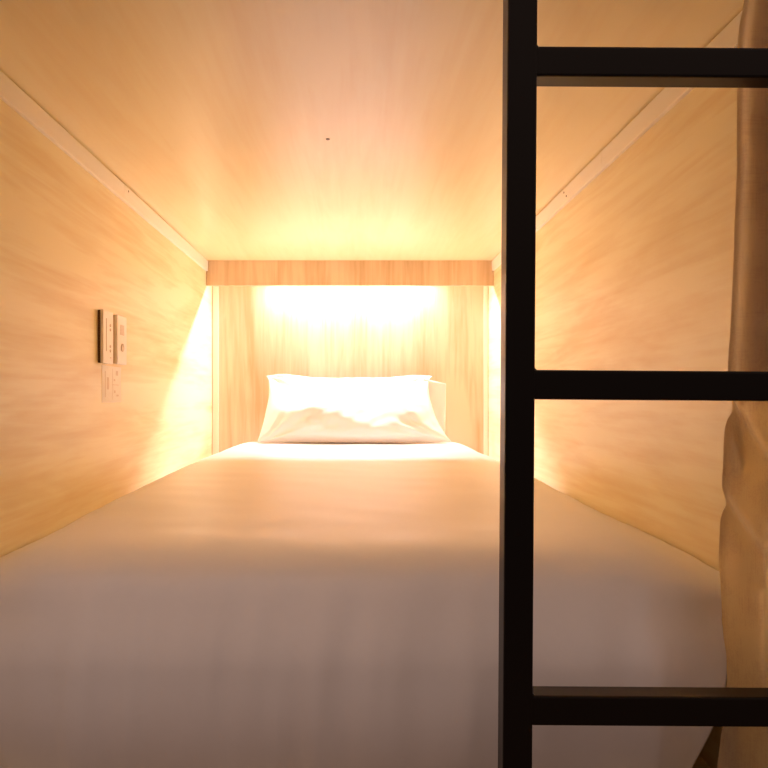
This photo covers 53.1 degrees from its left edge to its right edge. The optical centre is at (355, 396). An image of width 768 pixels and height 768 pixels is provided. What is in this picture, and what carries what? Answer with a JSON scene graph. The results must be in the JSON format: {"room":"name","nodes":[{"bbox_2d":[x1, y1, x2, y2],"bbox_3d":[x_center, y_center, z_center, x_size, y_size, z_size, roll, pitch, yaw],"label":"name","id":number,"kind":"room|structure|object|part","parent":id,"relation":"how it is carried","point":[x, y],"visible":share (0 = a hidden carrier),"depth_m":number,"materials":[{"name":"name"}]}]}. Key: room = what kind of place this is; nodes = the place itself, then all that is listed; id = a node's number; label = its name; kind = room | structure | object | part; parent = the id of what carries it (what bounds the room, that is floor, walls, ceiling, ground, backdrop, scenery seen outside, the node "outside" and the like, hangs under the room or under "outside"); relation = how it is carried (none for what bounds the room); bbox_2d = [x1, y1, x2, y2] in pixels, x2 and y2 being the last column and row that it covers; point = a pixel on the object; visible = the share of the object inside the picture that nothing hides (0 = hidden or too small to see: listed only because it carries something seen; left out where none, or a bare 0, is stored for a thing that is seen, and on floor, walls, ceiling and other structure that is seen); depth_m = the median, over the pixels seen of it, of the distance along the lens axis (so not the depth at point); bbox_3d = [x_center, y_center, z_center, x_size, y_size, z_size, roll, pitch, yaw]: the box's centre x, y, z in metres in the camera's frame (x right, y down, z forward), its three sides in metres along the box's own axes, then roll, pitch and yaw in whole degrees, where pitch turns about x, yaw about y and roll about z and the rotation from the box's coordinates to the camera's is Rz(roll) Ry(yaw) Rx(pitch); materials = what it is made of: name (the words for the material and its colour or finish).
{"room":"dormitory","nodes":[
{"label":"dormitory","id":0,"kind":"room"},
{"bbox_2d":[0,99,211,556],"bbox_3d":[-0.585,0.153,1.971,0.022,1.394,2.222,0,0,0],"label":"wall","id":1,"kind":"structure","parent":0,"point":[71,250],"depth_m":1.60,"materials":[{"name":"brown wood"}]},
{"bbox_2d":[0,71,124,199],"bbox_3d":[-0.569,-0.500,1.369,0.010,0.038,1.007,0,0,0],"label":"trim","id":2,"kind":"structure","parent":1,"relation":"attached to","point":[11,94],"depth_m":1.45,"materials":[{"name":"beige wood"}]},
{"bbox_2d":[98,309,112,363],"bbox_3d":[-0.567,-0.135,1.740,0.014,0.120,0.071,0,0,0],"label":"switch plate","id":3,"kind":"object","parent":1,"relation":"attached to","point":[105,318],"visible":1,"depth_m":1.72,"materials":[{"name":"beige plastic"}]},
{"bbox_2d":[102,365,120,402],"bbox_3d":[-0.573,-0.029,1.803,0.001,0.085,0.140,0,0,0],"label":"wall label","id":4,"kind":"object","parent":1,"relation":"attached to","point":[111,376],"visible":1,"depth_m":1.80,"materials":[{"name":"white paper"}]},
{"bbox_2d":[105,371,118,396],"bbox_3d":[-0.573,-0.029,1.803,0.001,0.072,0.100,0,0,0],"label":"print","id":5,"kind":"object","parent":4,"relation":"attached to","point":[111,377],"depth_m":1.80},
{"bbox_2d":[113,314,126,364],"bbox_3d":[-0.566,-0.136,1.843,0.016,0.116,0.074,0,0,0],"label":"switch plate","id":6,"kind":"object","parent":1,"relation":"attached to","point":[119,322],"visible":1,"depth_m":1.82,"materials":[{"name":"beige plastic"}]},
{"bbox_2d":[122,185,207,270],"bbox_3d":[-0.569,-0.500,2.404,0.010,0.038,1.058,0,0,0],"label":"trim","id":7,"kind":"structure","parent":1,"relation":"attached to","point":[133,201],"depth_m":2.23,"materials":[{"name":"beige wood"}]},
{"bbox_2d":[212,286,483,454],"bbox_3d":[-0.023,0.153,3.071,1.101,1.394,0.022,0,0,0],"label":"wall","id":8,"kind":"structure","parent":0,"point":[437,332],"depth_m":3.06,"materials":[{"name":"brown wood"}]},
{"bbox_2d":[213,286,218,453],"bbox_3d":[-0.559,-0.035,3.058,0.024,0.971,0.005,0,0,0],"label":"trim","id":9,"kind":"structure","parent":8,"relation":"attached to","point":[215,288],"depth_m":3.06,"materials":[{"name":"beige wood"}]},
{"bbox_2d":[484,286,487,455],"bbox_3d":[0.516,-0.035,3.058,0.017,0.971,0.005,0,0,0],"label":"trim","id":10,"kind":"structure","parent":8,"relation":"attached to","point":[485,287],"depth_m":3.06,"materials":[{"name":"beige wood"}]},
{"bbox_2d":[0,0,743,259],"bbox_3d":[-0.023,-0.532,1.960,1.101,0.023,2.200,0,0,0],"label":"ceiling","id":11,"kind":"structure","parent":0,"point":[253,129],"depth_m":1.38,"materials":[{"name":"brown wood"}]},
{"bbox_2d":[206,260,493,285],"bbox_3d":[-0.023,-0.474,2.944,1.099,0.096,0.018,0,0,0],"label":"light pelmet","id":12,"kind":"object","parent":11,"relation":"attached to","point":[220,272],"visible":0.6,"depth_m":2.94,"materials":[{"name":"brown wood"}]},
{"bbox_3d":[-0.023,-0.513,0.900,1.101,0.018,0.024,0,0,0],"label":"trim","id":13,"kind":"structure","parent":11,"relation":"attached to","visible":0},
{"bbox_2d":[717,0,767,767],"bbox_3d":[0.474,0.147,0.884,0.096,1.305,0.072,0,0,0],"label":"curtain","id":14,"kind":"object","parent":13,"relation":"hanging from","point":[743,540],"visible":0.87,"depth_m":0.90,"materials":[{"name":"brown fabric"}]},
{"bbox_2d":[488,88,736,767],"bbox_3d":[0.538,0.153,1.971,0.022,1.394,2.222,0,0,0],"label":"wall","id":15,"kind":"structure","parent":0,"point":[634,272],"depth_m":1.38,"materials":[{"name":"brown wood"}]},
{"bbox_2d":[492,152,604,270],"bbox_3d":[0.522,-0.500,2.277,0.010,0.038,1.312,0,0,0],"label":"trim","id":16,"kind":"structure","parent":15,"relation":"attached to","point":[593,169],"depth_m":1.88,"materials":[{"name":"beige wood"}]},
{"bbox_2d":[601,11,741,168],"bbox_3d":[0.522,-0.500,1.242,0.010,0.038,0.755,0,0,0],"label":"trim","id":17,"kind":"structure","parent":15,"relation":"attached to","point":[668,97],"depth_m":1.33,"materials":[{"name":"beige wood"}]},
{"bbox_2d":[692,755,710,767],"bbox_3d":[-0.023,0.700,1.980,1.101,0.300,2.160,0,0,0],"label":"trim","id":18,"kind":"structure","parent":15,"relation":"attached to","point":[699,763],"depth_m":1.15,"materials":[{"name":"brown wood"}]},
{"bbox_3d":[-0.023,0.422,2.040,0.981,0.256,1.940,0,0,0],"label":"mattress","id":19,"kind":"object","parent":18,"relation":"on","visible":0},
{"bbox_2d":[0,442,726,767],"bbox_3d":[-0.023,0.358,1.976,1.093,0.386,2.139,0,0,0],"label":"duvet","id":20,"kind":"object","parent":19,"relation":"on","point":[249,604],"visible":0.94,"depth_m":0.94,"materials":[{"name":"white fabric"}]},
{"bbox_2d":[257,374,451,441],"bbox_3d":[-0.004,0.037,2.873,0.704,0.251,0.265,0,0,0],"label":"pillow","id":21,"kind":"object","parent":20,"relation":"on","point":[411,408],"visible":1,"depth_m":2.80,"materials":[{"name":"white fabric"}]},
{"bbox_3d":[0.000,0.870,1.000,4.400,0.040,4.400,0,0,0],"label":"floor","id":22,"kind":"structure","parent":0,"visible":0},
{"bbox_2d":[498,0,767,767],"bbox_3d":[0.387,-0.159,0.815,0.466,2.020,0.035,0,0,0],"label":"ladder","id":23,"kind":"object","parent":22,"relation":"on","point":[527,66],"visible":1,"depth_m":0.80,"materials":[{"name":"black metal"}]},
{"bbox_3d":[0.172,-0.160,0.815,0.031,2.020,0.030,0,0,0],"label":"post","id":24,"kind":"part","parent":23,"relation":"part of","materials":[{"name":"black metal"}]}
]}

